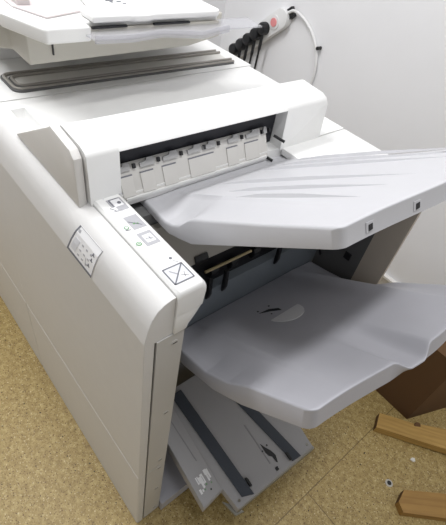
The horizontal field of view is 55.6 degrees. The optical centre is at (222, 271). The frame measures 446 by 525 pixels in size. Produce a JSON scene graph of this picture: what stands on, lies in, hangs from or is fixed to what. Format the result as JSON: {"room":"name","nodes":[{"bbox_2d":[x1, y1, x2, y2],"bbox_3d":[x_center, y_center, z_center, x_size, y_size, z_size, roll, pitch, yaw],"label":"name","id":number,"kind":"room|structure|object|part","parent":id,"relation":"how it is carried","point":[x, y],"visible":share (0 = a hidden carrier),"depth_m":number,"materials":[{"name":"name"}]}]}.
{"room":"copy room","nodes":[
{"label":"copy room","id":0,"kind":"room"},
{"bbox_2d":[202,0,225,46],"bbox_3d":[-1.305,-1.086,0.750,3.620,2.900,0.100,-26,56,-33],"label":"wall","id":1,"kind":"structure","parent":0,"point":[220,4],"depth_m":2.10,"materials":[{"name":"white paint"}]},
{"bbox_2d":[0,296,445,524],"bbox_3d":[-0.197,1.185,0.831,3.720,0.060,4.200,-26,56,-33],"label":"floor","id":2,"kind":"structure","parent":0,"point":[50,473],"depth_m":1.37,"materials":[{"name":"beige tile"}]},
{"bbox_2d":[0,0,250,364],"bbox_3d":[-0.439,-0.377,1.468,0.785,1.162,0.860,-26,56,-33],"label":"copier","id":3,"kind":"object","parent":2,"relation":"on","point":[48,47],"visible":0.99,"depth_m":0.96,"materials":[{"name":"plastic"}]},
{"bbox_3d":[-0.754,-0.344,1.251,0.050,0.610,0.708,-26,56,-33],"label":"panel","id":4,"kind":"part","parent":3,"relation":"part of","materials":[{"name":"plastic"}]},
{"bbox_3d":[-0.842,-0.001,1.581,0.018,0.355,0.700,-26,56,-33],"label":"panel","id":5,"kind":"part","parent":3,"relation":"part of","materials":[{"name":"plastic"}]},
{"bbox_2d":[4,0,79,18],"bbox_3d":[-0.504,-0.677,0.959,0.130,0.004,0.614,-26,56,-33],"label":"paper","id":6,"kind":"object","parent":3,"relation":"on","point":[22,9],"depth_m":0.82,"materials":[{"name":"paper"}]},
{"bbox_3d":[-0.430,-0.744,1.065,0.469,0.028,0.806,-26,56,-33],"label":"feeder lid","id":7,"kind":"part","parent":3,"relation":"part of","materials":[{"name":"white plastic"}]},
{"bbox_3d":[-0.239,-0.542,1.119,0.642,0.008,0.094,-26,56,-33],"label":"rim rail","id":8,"kind":"part","parent":3,"relation":"part of","materials":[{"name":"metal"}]},
{"bbox_3d":[-0.234,-0.546,1.123,0.634,0.008,0.063,-26,56,-33],"label":"rim rail","id":9,"kind":"part","parent":3,"relation":"part of","materials":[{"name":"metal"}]},
{"bbox_3d":[-0.414,-0.699,1.260,0.734,0.020,0.696,-26,56,-33],"label":"plate","id":10,"kind":"part","parent":3,"relation":"part of","materials":[{"name":"white plastic"}]},
{"bbox_2d":[0,66,445,522],"bbox_3d":[0.013,0.069,1.122,0.773,1.157,0.905,-26,56,-33],"label":"finisher","id":11,"kind":"object","parent":2,"relation":"on","point":[202,259],"visible":1,"depth_m":0.81,"materials":[{"name":"plastic"}]},
{"bbox_3d":[-0.416,0.410,1.260,0.018,0.355,0.632,-26,56,-33],"label":"panel","id":12,"kind":"part","parent":11,"relation":"part of","materials":[{"name":"plastic"}]},
{"bbox_3d":[-0.330,0.065,0.932,0.050,0.610,0.632,-26,56,-33],"label":"panel","id":13,"kind":"part","parent":11,"relation":"part of","materials":[{"name":"plastic"}]},
{"bbox_3d":[-0.121,-0.035,0.664,0.052,0.048,0.242,-26,56,-33],"label":"rail","id":14,"kind":"part","parent":11,"relation":"part of","materials":[{"name":"white plastic"}]},
{"bbox_3d":[-0.190,0.582,1.129,0.050,0.346,0.014,-26,56,-33],"label":"post","id":15,"kind":"part","parent":11,"relation":"part of","materials":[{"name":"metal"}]},
{"bbox_3d":[-0.123,0.276,0.825,0.050,0.524,0.014,-26,56,-33],"label":"post","id":16,"kind":"part","parent":11,"relation":"part of","materials":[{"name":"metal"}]},
{"bbox_3d":[-0.070,-0.357,0.995,0.722,0.024,0.401,-26,56,-33],"label":"plate","id":17,"kind":"part","parent":11,"relation":"part of","materials":[{"name":"white plastic"}]},
{"bbox_3d":[-0.044,-0.215,0.819,0.356,0.058,0.031,-26,56,-33],"label":"guide plate","id":18,"kind":"part","parent":11,"relation":"part of","materials":[{"name":"plastic"}]},
{"bbox_2d":[167,375,313,516],"bbox_3d":[0.033,0.463,1.239,0.387,0.181,0.351,-26,56,-33],"label":"tray","id":19,"kind":"object","parent":11,"relation":"on","point":[218,444],"depth_m":1.20,"materials":[{"name":"grey plastic"}]},
{"bbox_2d":[140,148,445,249],"bbox_3d":[0.160,-0.165,0.728,0.442,0.235,0.426,-26,56,-33],"label":"tray","id":20,"kind":"object","parent":11,"relation":"on","point":[303,198],"depth_m":0.66,"materials":[{"name":"plastic"}]},
{"bbox_2d":[180,261,445,428],"bbox_3d":[0.203,0.105,0.884,0.478,0.274,0.393,-26,56,-33],"label":"tray","id":21,"kind":"object","parent":11,"relation":"on","point":[297,343],"depth_m":0.82,"materials":[{"name":"grey plastic"}]},
{"bbox_3d":[0.330,0.172,1.228,0.010,0.931,0.065,-26,56,-33],"label":"panel","id":22,"kind":"part","parent":11,"relation":"part of","materials":[{"name":"beige paint"}]},
{"bbox_2d":[385,479,392,486],"bbox_3d":[0.561,0.713,1.429,0.026,0.002,0.026,-26,56,-33],"label":"socket","id":23,"kind":"object","parent":2,"relation":"on","point":[388,482],"visible":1,"depth_m":1.43,"materials":[{"name":"paint"}]},
{"bbox_2d":[373,413,445,453],"bbox_3d":[0.748,0.594,1.559,0.378,0.046,0.099,17,44,5],"label":"batten","id":24,"kind":"object","parent":2,"relation":"on","point":[433,438],"visible":1,"depth_m":1.54,"materials":[{"name":"brown wood"}]},
{"bbox_2d":[376,341,445,418],"bbox_3d":[0.744,0.344,1.579,0.189,0.364,0.322,-26,56,-33],"label":"cardboard box","id":25,"kind":"object","parent":2,"relation":"on","point":[419,390],"visible":0.34,"depth_m":1.53,"materials":[{"name":"brown cardboard"}]},
{"bbox_2d":[395,490,445,521],"bbox_3d":[0.708,0.767,1.387,0.290,0.030,0.080,9,44,-3],"label":"batten","id":26,"kind":"object","parent":2,"relation":"on","point":[417,504],"visible":1,"depth_m":1.37,"materials":[{"name":"brown wood"}]},
{"bbox_2d":[220,0,445,284],"bbox_3d":[1.404,-0.519,0.774,0.100,2.900,4.200,-26,56,-33],"label":"wall","id":27,"kind":"structure","parent":0,"point":[381,69],"depth_m":1.69,"materials":[{"name":"white paint"}]},
{"bbox_2d":[226,6,317,84],"bbox_3d":[0.181,-0.878,2.121,0.044,0.835,0.563,-26,56,-33],"label":"power strip","id":28,"kind":"object","parent":27,"relation":"attached to","point":[280,19],"visible":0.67,"depth_m":1.85,"materials":[{"name":"white plastic"}]},
{"bbox_2d":[229,43,238,54],"bbox_3d":[0.023,-0.962,2.227,0.034,0.447,0.053,-26,56,-33],"label":"plug","id":29,"kind":"object","parent":28,"relation":"attached to","point":[232,48],"visible":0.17,"depth_m":2.08,"materials":[{"name":"black plastic"}]},
{"bbox_2d":[235,38,245,57],"bbox_3d":[0.055,-0.962,2.182,0.034,0.447,0.053,-26,56,-33],"label":"plug","id":30,"kind":"object","parent":28,"relation":"attached to","point":[240,46],"visible":0.38,"depth_m":2.04,"materials":[{"name":"black plastic"}]},
{"bbox_2d":[242,33,252,60],"bbox_3d":[0.087,-0.962,2.137,0.034,0.447,0.053,-26,56,-33],"label":"plug","id":31,"kind":"object","parent":28,"relation":"attached to","point":[246,39],"visible":0.42,"depth_m":2.00,"materials":[{"name":"black plastic"}]},
{"bbox_3d":[0.082,-0.953,2.158,0.016,0.403,0.038,-6,47,-18],"label":"cord","id":32,"kind":"part","parent":31,"relation":"part of","materials":[{"name":"black plastic"}]},
{"bbox_2d":[249,27,260,63],"bbox_3d":[0.118,-0.962,2.092,0.034,0.447,0.053,-26,56,-33],"label":"plug","id":33,"kind":"object","parent":28,"relation":"attached to","point":[254,35],"visible":0.56,"depth_m":1.95,"materials":[{"name":"black plastic"}]},
{"bbox_3d":[0.114,-0.952,2.113,0.016,0.403,0.038,-6,47,-18],"label":"cord","id":34,"kind":"part","parent":33,"relation":"part of","materials":[{"name":"black plastic"}]},
{"bbox_2d":[254,22,269,68],"bbox_3d":[0.150,-0.961,2.047,0.034,0.447,0.053,-26,56,-33],"label":"plug","id":35,"kind":"object","parent":28,"relation":"attached to","point":[263,28],"visible":0.67,"depth_m":1.91,"materials":[{"name":"black plastic"}]},
{"bbox_3d":[0.145,-0.952,2.068,0.016,0.403,0.038,-6,47,-18],"label":"cord","id":36,"kind":"part","parent":35,"relation":"part of","materials":[{"name":"black plastic"}]},
{"bbox_2d":[270,18,276,26],"bbox_3d":[0.223,-1.104,1.869,0.004,0.034,0.034,-26,56,-33],"label":"switch","id":37,"kind":"object","parent":28,"relation":"attached to","point":[273,21],"depth_m":1.87,"materials":[{"name":"red plastic"}]},
{"bbox_3d":[0.289,-0.774,2.043,0.033,0.831,0.225,-26,56,-33],"label":"cord","id":38,"kind":"part","parent":28,"relation":"part of","materials":[{"name":"white plastic"}]},
{"bbox_2d":[379,277,389,283],"bbox_3d":[1.181,0.499,1.679,0.014,0.145,4.100,-26,56,-33],"label":"baseboard","id":39,"kind":"structure","parent":27,"relation":"attached to","point":[383,280],"depth_m":1.97,"materials":[{"name":"paint"}]},
{"bbox_2d":[383,273,395,282],"bbox_3d":[1.191,0.445,1.622,0.020,0.012,4.100,-26,56,-33],"label":"trim","id":40,"kind":"structure","parent":27,"relation":"attached to","point":[388,278],"depth_m":1.94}
]}

